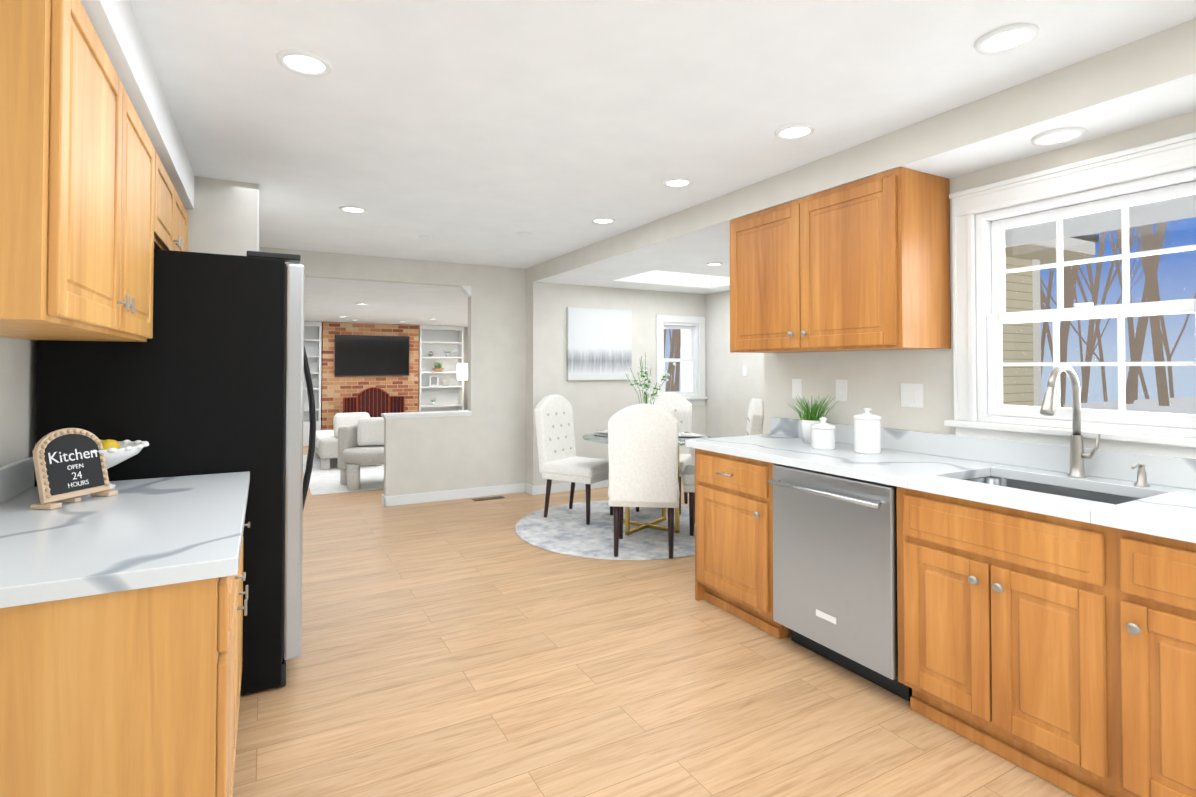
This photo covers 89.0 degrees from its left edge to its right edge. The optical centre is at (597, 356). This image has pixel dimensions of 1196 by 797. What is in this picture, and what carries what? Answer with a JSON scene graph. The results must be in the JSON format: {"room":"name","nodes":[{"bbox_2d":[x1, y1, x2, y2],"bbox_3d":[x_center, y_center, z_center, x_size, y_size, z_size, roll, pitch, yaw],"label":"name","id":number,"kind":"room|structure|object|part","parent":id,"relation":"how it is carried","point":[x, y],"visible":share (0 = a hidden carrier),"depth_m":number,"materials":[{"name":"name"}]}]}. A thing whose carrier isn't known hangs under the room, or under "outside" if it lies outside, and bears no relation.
{"room":"dining room and kitchen","nodes":[
{"label":"dining room and kitchen","id":0,"kind":"room"},
{"bbox_2d":[0,337,36,486],"bbox_3d":[-1.798,0.170,1.649,0.100,2.390,7.820,1,-1,-29],"label":"wall","id":1,"kind":"structure","parent":0,"point":[18,369],"depth_m":2.06,"materials":[{"name":"paint"}]},
{"bbox_2d":[0,0,159,343],"bbox_3d":[-1.555,-0.452,1.697,0.357,0.771,1.253,1,-1,-29],"label":"upper cabinet","id":2,"kind":"object","parent":1,"relation":"attached to","point":[80,167],"depth_m":1.36,"materials":[{"name":"brown wood"}]},
{"bbox_2d":[160,160,187,239],"bbox_3d":[-2.130,-0.435,2.748,0.357,0.771,1.144,1,-1,-29],"label":"upper cabinet","id":3,"kind":"object","parent":1,"relation":"attached to","point":[173,214],"depth_m":2.73,"materials":[{"name":"brown wood"}]},
{"bbox_2d":[80,0,193,208],"bbox_3d":[-1.811,-0.924,2.196,0.385,0.185,2.440,1,-1,-29],"label":"ceiling soffit","id":4,"kind":"structure","parent":0,"point":[116,28],"depth_m":1.97,"materials":[{"name":"paint"}]},
{"bbox_2d":[186,176,259,255],"bbox_3d":[-2.797,0.213,4.294,0.690,2.390,2.220,1,-1,-29],"label":"wall block","id":5,"kind":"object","parent":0,"point":[222,216],"visible":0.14,"depth_m":3.42,"materials":[{"name":"paint"}]},
{"bbox_2d":[257,184,258,250],"bbox_3d":[-1.972,0.200,3.514,0.009,2.390,0.060,1,-1,-29],"label":"trim","id":6,"kind":"structure","parent":5,"relation":"attached to","point":[258,217],"depth_m":3.50,"materials":[{"name":"white paint"}]},
{"bbox_2d":[303,446,383,511],"bbox_3d":[-4.331,1.679,8.687,7.200,0.100,6.960,1,-1,-29],"label":"floor","id":7,"kind":"structure","parent":0,"point":[339,500],"depth_m":6.82,"materials":[{"name":"brown wood"}]},
{"bbox_2d":[303,321,321,445],"bbox_3d":[-5.891,0.503,11.409,1.260,2.340,0.300,1,-1,-29],"label":"built-in shelf","id":8,"kind":"object","parent":7,"relation":"on","point":[313,337],"depth_m":11.70,"materials":[{"name":"white wood"}]},
{"bbox_2d":[303,455,383,495],"bbox_3d":[-3.163,1.629,9.105,2.250,0.011,3.550,1,-1,-29],"label":"living room rug","id":9,"kind":"object","parent":7,"relation":"on","point":[323,482],"visible":0.19,"depth_m":8.03,"materials":[{"name":"white fabric"}]},
{"bbox_2d":[314,412,381,469],"bbox_3d":[-3.904,1.231,9.475,0.940,0.796,1.500,1,-1,-29],"label":"armchair","id":10,"kind":"object","parent":9,"relation":"on","point":[326,445],"visible":0.5,"depth_m":8.80,"materials":[{"name":"grey fabric"}]},
{"bbox_2d":[337,417,383,490],"bbox_3d":[-2.813,1.187,7.657,0.836,0.824,0.799,1,-1,-29],"label":"chair","id":11,"kind":"object","parent":9,"relation":"on","point":[361,442],"visible":0.54,"depth_m":7.54,"materials":[{"name":"fabric"}]},
{"bbox_2d":[418,325,463,411],"bbox_3d":[-3.321,0.526,12.816,0.920,2.340,0.300,1,-1,-29],"label":"built-in shelf","id":12,"kind":"object","parent":7,"relation":"on","point":[441,352],"visible":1,"depth_m":12.90,"materials":[{"name":"white wood"}]},
{"bbox_2d":[457,364,467,409],"bbox_3d":[-2.735,0.913,12.344,0.260,1.549,0.260,1,-1,-29],"label":"floor lamp","id":13,"kind":"object","parent":7,"relation":"on","point":[462,371],"visible":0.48,"depth_m":12.26,"materials":[{"name":"silver metal"}]},
{"bbox_3d":[-4.356,1.540,11.816,1.800,0.280,0.448,1,-1,-29],"label":"hearth slab","id":14,"kind":"object","parent":7,"relation":"on","visible":0},
{"bbox_2d":[343,387,404,416],"bbox_3d":[-4.350,0.995,11.814,1.151,0.808,0.216,1,-1,-29],"label":"fireplace screen","id":15,"kind":"object","parent":14,"relation":"on","point":[373,401],"visible":0.54,"depth_m":11.90,"materials":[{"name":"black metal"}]},
{"bbox_2d":[321,322,418,429],"bbox_3d":[-4.541,0.513,12.171,1.800,2.345,0.320,1,-1,-29],"label":"brick wall","id":16,"kind":"structure","parent":0,"point":[335,390],"depth_m":11.91,"materials":[{"name":"brick"}]},
{"bbox_2d":[334,335,408,375],"bbox_3d":[-4.440,-0.022,12.005,1.390,0.790,0.060,1,-1,-29],"label":"tv","id":17,"kind":"object","parent":16,"relation":"attached to","point":[362,355],"visible":1,"depth_m":11.96,"materials":[{"name":"black plastic"}]},
{"bbox_2d":[304,277,467,326],"bbox_3d":[-4.326,-0.781,8.718,7.200,0.130,6.979,1,-1,-29],"label":"ceiling","id":18,"kind":"structure","parent":0,"point":[328,300],"depth_m":8.26,"materials":[{"name":"paint"}]},
{"bbox_2d":[260,247,525,495],"bbox_3d":[-1.900,0.240,5.982,2.505,2.390,0.120,1,-1,-29],"label":"wall","id":19,"kind":"structure","parent":0,"point":[483,444],"depth_m":6.26,"materials":[{"name":"paint"}]},
{"bbox_2d":[381,410,470,418],"bbox_3d":[-1.707,0.578,6.082,0.855,0.047,0.170,1,-1,-29],"label":"trim","id":20,"kind":"structure","parent":19,"relation":"on","point":[425,414],"depth_m":6.02,"materials":[{"name":"white wood"}]},
{"bbox_2d":[383,483,527,506],"bbox_3d":[-1.409,1.391,6.165,1.449,0.095,0.037,1,-1,-29],"label":"baseboard","id":21,"kind":"structure","parent":19,"relation":"attached to","point":[387,501],"depth_m":6.12,"materials":[{"name":"white"}]},
{"bbox_2d":[459,286,470,296],"bbox_3d":[-1.376,-0.675,6.284,0.100,0.100,0.128,1,-1,-29],"label":"trim","id":22,"kind":"structure","parent":19,"relation":"attached to","point":[466,290],"depth_m":6.25,"materials":[{"name":"white"}]},
{"bbox_2d":[464,327,467,409],"bbox_3d":[-5.954,0.490,11.671,7.200,2.375,0.200,1,-1,-29],"label":"wall","id":23,"kind":"structure","parent":0,"point":[465,361],"depth_m":13.25,"materials":[{"name":"paint"}]},
{"bbox_2d":[526,282,705,485],"bbox_3d":[0.245,0.340,7.041,2.275,2.225,0.320,1,-1,-29],"label":"wall","id":24,"kind":"structure","parent":0,"point":[597,405],"depth_m":6.65,"materials":[{"name":"paint"}]},
{"bbox_2d":[567,307,631,379],"bbox_3d":[0.023,-0.136,6.720,0.800,0.785,0.037,1,-1,-29],"label":"canvas art","id":25,"kind":"object","parent":24,"relation":"attached to","point":[599,344],"visible":0.92,"depth_m":6.69},
{"bbox_2d":[531,477,681,494],"bbox_3d":[0.302,1.402,6.864,2.249,0.095,0.017,1,-1,-29],"label":"baseboard","id":26,"kind":"structure","parent":24,"relation":"attached to","point":[560,487],"depth_m":6.49,"materials":[{"name":"white"}]},
{"bbox_2d":[656,315,707,404],"bbox_3d":[0.921,0.050,7.388,0.750,1.075,0.370,1,-1,-29],"label":"window","id":27,"kind":"structure","parent":24,"relation":"in","point":[698,397],"depth_m":7.39,"materials":[{"name":"white wood"}]},
{"bbox_3d":[0.953,0.042,7.329,0.482,0.832,0.075,1,-1,-29],"label":"dining window sash","id":28,"kind":"part","parent":27,"relation":"part of","materials":[{"name":"white wood"}]},
{"bbox_2d":[233,479,1075,796],"bbox_3d":[0.592,1.446,2.949,5.820,0.120,7.840,1,-1,-29],"label":"floor","id":29,"kind":"structure","parent":0,"point":[463,647],"depth_m":2.49,"materials":[{"name":"brown wood"}]},
{"bbox_2d":[0,476,247,796],"bbox_3d":[-1.411,0.929,1.733,0.666,0.873,1.242,1,-1,-29],"label":"base cabinet","id":30,"kind":"object","parent":29,"relation":"on","point":[150,622],"depth_m":1.29,"materials":[{"name":"brown wood"}]},
{"bbox_2d":[0,457,249,607],"bbox_3d":[-1.402,0.418,1.742,0.682,0.144,1.270,1,-1,-29],"label":"countertop","id":31,"kind":"structure","parent":30,"relation":"on","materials":[{"name":"white stone"}]},
{"bbox_2d":[30,428,117,509],"bbox_3d":[-1.656,0.339,1.910,0.120,0.229,0.220,0,-1,8],"label":"kitchen sign","id":32,"kind":"object","parent":31,"relation":"on","point":[54,479],"visible":1,"depth_m":1.89,"materials":[{"name":"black wood"}]},
{"bbox_2d":[48,449,96,463],"bbox_3d":[-1.645,0.308,1.909,0.001,0.034,0.150,-13,-3,7],"label":"lettering","id":33,"kind":"object","parent":32,"relation":"attached to","point":[64,455],"visible":1,"depth_m":1.90,"materials":[{"name":"white paint"}]},
{"bbox_2d":[67,463,83,469],"bbox_3d":[-1.637,0.344,1.907,0.001,0.014,0.050,-11,-2,8],"label":"lettering","id":34,"kind":"object","parent":32,"relation":"attached to","point":[74,466],"visible":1,"depth_m":1.91,"materials":[{"name":"white paint"}]},
{"bbox_2d":[72,471,81,479],"bbox_3d":[-1.632,0.371,1.906,0.001,0.022,0.030,-11,-2,7],"label":"lettering","id":35,"kind":"object","parent":32,"relation":"attached to","point":[80,475],"visible":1,"depth_m":1.91,"materials":[{"name":"white paint"}]},
{"bbox_2d":[68,480,88,487],"bbox_3d":[-1.626,0.397,1.905,0.001,0.014,0.064,-11,-2,7],"label":"lettering","id":36,"kind":"object","parent":32,"relation":"attached to","point":[78,483],"visible":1,"depth_m":1.91,"materials":[{"name":"white paint"}]},
{"bbox_2d":[32,439,148,489],"bbox_3d":[-1.734,0.363,2.091,0.310,0.186,0.310,1,-1,-29],"label":"fruit bowl","id":37,"kind":"object","parent":31,"relation":"on","point":[115,452],"visible":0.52,"depth_m":2.09,"materials":[{"name":"white ceramic"}]},
{"bbox_2d":[28,240,315,694],"bbox_3d":[-1.844,0.475,2.770,0.860,1.814,0.920,1,-1,-29],"label":"refrigerator","id":38,"kind":"object","parent":29,"relation":"on","point":[218,394],"depth_m":2.45,"materials":[{"name":"black metal"}]},
{"bbox_2d":[472,496,504,500],"bbox_3d":[-1.108,1.434,6.157,0.320,0.008,0.100,1,-1,-29],"label":"floor vent","id":39,"kind":"object","parent":29,"relation":"in","point":[488,498],"visible":1,"depth_m":6.15,"materials":[{"name":"brown metal"}]},
{"bbox_2d":[515,500,694,559],"bbox_3d":[0.241,1.415,5.129,1.870,0.010,1.870,1,-1,-29],"label":"dining rug","id":40,"kind":"object","parent":29,"relation":"on","point":[563,529],"visible":0.56,"depth_m":4.81,"materials":[{"name":"grey fabric"}]},
{"bbox_2d":[534,395,612,524],"bbox_3d":[-0.186,0.877,5.410,0.630,1.069,0.500,-1,-1,33],"label":"dining chair","id":41,"kind":"object","parent":40,"relation":"on","point":[559,459],"visible":0.94,"depth_m":5.35,"materials":[{"name":"white fabric"}]},
{"bbox_2d":[608,404,679,558],"bbox_3d":[0.337,0.861,4.431,0.500,1.069,0.630,0,-1,6],"label":"dining chair","id":42,"kind":"object","parent":40,"relation":"on","point":[643,452],"visible":1,"depth_m":4.16,"materials":[{"name":"white fabric"}]},
{"bbox_2d":[583,431,710,534],"bbox_3d":[0.402,1.033,5.029,1.060,0.748,1.060,1,-1,-29],"label":"dining table","id":43,"kind":"object","parent":40,"relation":"on","point":[627,521],"visible":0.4,"depth_m":4.86,"materials":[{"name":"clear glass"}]},
{"bbox_2d":[593,430,607,435],"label":"plate","id":44,"kind":"object","parent":43,"relation":"on","point":[602,432],"depth_m":5.20,"materials":[{"name":"white ceramic"}]},
{"bbox_2d":[626,355,675,404],"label":"plant","id":45,"kind":"object","parent":43,"relation":"on","point":[645,377],"depth_m":5.06,"materials":[{"name":"green plant"}]},
{"bbox_2d":[678,432,707,439],"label":"plate","id":46,"kind":"object","parent":43,"relation":"on","point":[683,435],"depth_m":4.94,"materials":[{"name":"white ceramic"}]},
{"bbox_2d":[636,393,691,513],"bbox_3d":[0.612,0.883,5.749,0.500,1.069,0.630,0,-1,16],"label":"dining chair","id":47,"kind":"object","parent":40,"relation":"on","point":[678,407],"visible":0.31,"depth_m":5.90,"materials":[{"name":"white fabric"}]},
{"bbox_2d":[682,398,763,535],"bbox_3d":[1.010,0.869,4.921,0.630,1.069,0.500,0,-1,10],"label":"dining chair","id":48,"kind":"object","parent":40,"relation":"on","point":[755,418],"visible":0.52,"depth_m":4.73,"materials":[{"name":"white fabric"}]},
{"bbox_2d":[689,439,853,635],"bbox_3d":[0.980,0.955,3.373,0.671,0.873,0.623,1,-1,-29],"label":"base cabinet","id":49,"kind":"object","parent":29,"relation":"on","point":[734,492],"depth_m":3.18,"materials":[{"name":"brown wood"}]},
{"bbox_2d":[768,464,911,700],"bbox_3d":[1.244,0.947,2.790,0.676,0.871,0.638,1,-1,-29],"label":"dishwasher","id":50,"kind":"object","parent":29,"relation":"on","point":[836,535],"depth_m":2.59,"materials":[{"name":"silver metal"}]},
{"bbox_2d":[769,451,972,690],"bbox_3d":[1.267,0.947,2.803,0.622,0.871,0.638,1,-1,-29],"label":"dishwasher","id":51,"kind":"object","parent":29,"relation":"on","point":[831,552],"depth_m":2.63,"materials":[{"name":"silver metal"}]},
{"bbox_2d":[885,467,1192,796],"bbox_3d":[1.610,0.936,2.223,0.671,0.874,0.695,1,-1,-29],"label":"base cabinet","id":52,"kind":"object","parent":29,"relation":"on","point":[1041,621],"depth_m":2.04,"materials":[{"name":"brown wood"}]},
{"bbox_2d":[1101,495,1195,796],"bbox_3d":[1.955,0.926,1.594,0.671,0.874,0.740,1,-1,-29],"label":"base cabinet","id":53,"kind":"object","parent":29,"relation":"on","point":[1148,557],"depth_m":1.69,"materials":[{"name":"brown wood"}]},
{"bbox_2d":[685,417,1195,542],"bbox_3d":[1.470,0.430,2.471,0.687,0.144,2.770,1,-1,-29],"label":"countertop","id":54,"kind":"structure","parent":53,"relation":"on","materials":[{"name":"white stone"}]},
{"bbox_2d":[790,394,835,442],"bbox_3d":[1.199,0.345,3.405,0.266,0.264,0.239,1,-1,-29],"label":"plant","id":55,"kind":"object","parent":54,"relation":"on","point":[808,419],"depth_m":3.38,"materials":[{"name":"green plant"}]},
{"bbox_2d":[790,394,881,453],"bbox_3d":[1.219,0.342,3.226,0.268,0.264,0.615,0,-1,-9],"label":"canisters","id":56,"kind":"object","parent":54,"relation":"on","point":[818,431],"visible":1,"depth_m":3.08,"materials":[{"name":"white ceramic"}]},
{"bbox_2d":[967,476,1137,504],"bbox_3d":[1.622,0.589,2.215,0.406,0.180,0.596,1,-1,-29],"label":"sink basin","id":57,"kind":"object","parent":54,"relation":"in","point":[1051,487],"depth_m":2.34,"materials":[{"name":"silver metal"}]},
{"bbox_2d":[1040,364,1100,477],"bbox_3d":[1.759,0.244,2.273,0.269,0.432,0.099,1,-1,-29],"label":"faucet","id":58,"kind":"object","parent":54,"relation":"on","point":[1077,454],"depth_m":2.32,"materials":[{"name":"silver metal"}]},
{"bbox_2d":[1131,463,1149,486],"bbox_3d":[1.907,0.416,2.146,0.093,0.084,0.043,1,-1,-29],"label":"soap dispenser","id":59,"kind":"object","parent":54,"relation":"on","point":[1141,473],"depth_m":2.15,"materials":[{"name":"silver metal"}]},
{"bbox_2d":[130,0,1195,268],"bbox_3d":[-0.397,-1.073,2.437,3.295,0.120,7.820,1,-1,-29],"label":"ceiling","id":60,"kind":"structure","parent":0,"point":[478,132],"depth_m":2.36,"materials":[{"name":"paint"}]},
{"bbox_2d":[276,49,331,76],"bbox_3d":[-1.013,-1.012,2.102,0.173,0.011,0.173,1,-1,-29],"label":"recessed light","id":61,"kind":"object","parent":60,"relation":"in","point":[305,63],"visible":1,"depth_m":2.09,"materials":[{"name":"white plastic"}]},
{"bbox_2d":[339,206,366,212],"bbox_3d":[-1.631,-0.980,4.057,0.173,0.011,0.173,1,-1,-29],"label":"recessed light","id":62,"kind":"object","parent":60,"relation":"in","point":[353,209],"visible":0.98,"depth_m":4.05,"materials":[{"name":"white plastic"}]},
{"bbox_2d":[591,217,614,223],"bbox_3d":[0.037,-0.975,4.368,0.173,0.011,0.173,1,-1,-29],"label":"recessed light","id":63,"kind":"object","parent":60,"relation":"in","point":[602,220],"visible":0.96,"depth_m":4.36,"materials":[{"name":"white"}]},
{"bbox_2d":[662,177,692,187],"bbox_3d":[0.453,-0.989,3.465,0.173,0.011,0.173,1,-1,-29],"label":"recessed light","id":64,"kind":"object","parent":60,"relation":"in","point":[679,182],"visible":1,"depth_m":3.46,"materials":[{"name":"white plastic"}]},
{"bbox_2d":[775,123,814,139],"bbox_3d":[0.878,-1.002,2.713,0.173,0.011,0.173,1,-1,-29],"label":"recessed light","id":65,"kind":"object","parent":60,"relation":"in","point":[795,131],"visible":1,"depth_m":2.71,"materials":[{"name":"white plastic"}]},
{"bbox_2d":[974,23,1038,54],"bbox_3d":[1.306,-1.014,1.949,0.173,0.011,0.173,1,-1,-29],"label":"recessed light","id":66,"kind":"object","parent":60,"relation":"in","point":[1008,38],"visible":1,"depth_m":1.94,"materials":[{"name":"white plastic"}]},
{"bbox_2d":[706,290,763,437],"bbox_3d":[1.999,0.328,6.309,0.100,2.225,3.290,1,-1,-29],"label":"wall","id":67,"kind":"structure","parent":0,"point":[732,391],"depth_m":7.13,"materials":[{"name":"paint"}]},
{"bbox_2d":[743,366,747,375],"bbox_3d":[1.651,0.159,6.834,0.008,0.118,0.075,1,-1,-29],"label":"light switch","id":68,"kind":"object","parent":67,"relation":"attached to","point":[745,370],"visible":1,"depth_m":6.82,"materials":[{"name":"white plastic"}]},
{"bbox_2d":[531,73,1195,293],"bbox_3d":[2.090,-0.968,3.797,2.375,0.285,7.820,1,-1,-29],"label":"ceiling","id":69,"kind":"structure","parent":0,"point":[676,264],"depth_m":3.60,"materials":[{"name":"paint"}]},
{"bbox_2d":[706,262,722,265],"bbox_3d":[1.000,-0.796,5.231,0.143,0.011,0.143,1,-1,-29],"label":"ceiling light","id":70,"kind":"object","parent":69,"relation":"attached to","point":[714,264],"visible":1,"depth_m":5.22,"materials":[{"name":"white"}]},
{"bbox_2d":[526,18,1195,283],"bbox_3d":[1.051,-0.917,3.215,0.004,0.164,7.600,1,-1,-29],"label":"ceiling beam","id":71,"kind":"structure","parent":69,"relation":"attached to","point":[1163,56],"depth_m":2.50,"materials":[{"name":"paint"}]},
{"bbox_2d":[1031,127,1086,145],"bbox_3d":[1.767,-0.843,2.335,0.173,0.011,0.173,1,-1,-29],"label":"ceiling light","id":72,"kind":"object","parent":69,"relation":"attached to","point":[1059,136],"visible":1,"depth_m":2.33,"materials":[{"name":"white plastic"}]},
{"bbox_2d":[764,111,1195,498],"bbox_3d":[2.187,0.258,2.011,0.120,2.225,4.430,1,-1,-29],"label":"wall","id":73,"kind":"structure","parent":0,"point":[875,379],"depth_m":3.06,"materials":[{"name":"paint"}]},
{"bbox_2d":[792,379,801,398],"bbox_3d":[1.202,0.193,3.677,0.008,0.118,0.075,1,-1,-29],"label":"electrical outlet","id":74,"kind":"object","parent":73,"relation":"attached to","point":[796,386],"visible":1,"depth_m":3.67,"materials":[{"name":"white plastic"}]},
{"bbox_2d":[729,167,950,352],"bbox_3d":[1.218,-0.432,3.268,0.377,0.800,1.135,1,-1,-29],"label":"upper cabinet","id":75,"kind":"object","parent":73,"relation":"attached to","point":[863,264],"depth_m":2.92,"materials":[{"name":"brown wood"}]},
{"bbox_2d":[836,380,846,400],"bbox_3d":[1.357,0.188,3.393,0.008,0.118,0.075,1,-1,-29],"label":"electrical outlet","id":76,"kind":"object","parent":73,"relation":"attached to","point":[841,390],"visible":1,"depth_m":3.39,"materials":[{"name":"white plastic"}]},
{"bbox_2d":[901,383,923,407],"bbox_3d":[1.560,0.192,3.023,0.008,0.118,0.120,1,-1,-29],"label":"electrical outlet","id":77,"kind":"object","parent":73,"relation":"attached to","point":[912,395],"visible":1,"depth_m":3.02,"materials":[{"name":"white plastic"}]},
{"bbox_2d":[944,132,1195,458],"bbox_3d":[1.937,-0.190,2.418,0.175,1.154,1.054,1,-1,-29],"label":"window","id":78,"kind":"structure","parent":73,"relation":"in","point":[1161,157],"depth_m":2.50,"materials":[{"name":"white wood"}]},
{"bbox_3d":[1.958,-0.183,2.429,0.093,0.878,0.748,1,-1,-29],"label":"kitchen window sash","id":79,"kind":"part","parent":78,"relation":"part of","materials":[{"name":"white wood"}]},
{"label":"outside","id":80,"kind":"structure","parent":0,"visible":0},
{"bbox_2d":[1064,396,1195,413],"bbox_3d":[16.627,2.824,14.536,36.800,3.900,50.000,1,-1,-29],"label":"ground","id":81,"kind":"structure","parent":80,"point":[1175,407],"depth_m":9.98,"materials":[{"name":"white snow"}]},
{"bbox_2d":[664,220,1195,407],"bbox_3d":[11.809,-9.904,21.255,29.488,29.187,29.834,1,-1,-29],"label":"trees","id":82,"kind":"object","parent":81,"relation":"on","point":[1161,379],"depth_m":11.99,"materials":[{"name":"brown plant"}]},
{"bbox_2d":[1002,233,1098,406],"bbox_3d":[4.475,1.440,8.131,3.390,6.060,2.400,1,-1,-29],"label":"neighbouring house","id":83,"kind":"structure","parent":81,"relation":"on","point":[1018,349],"depth_m":7.90,"materials":[{"name":"beige"}]}
]}

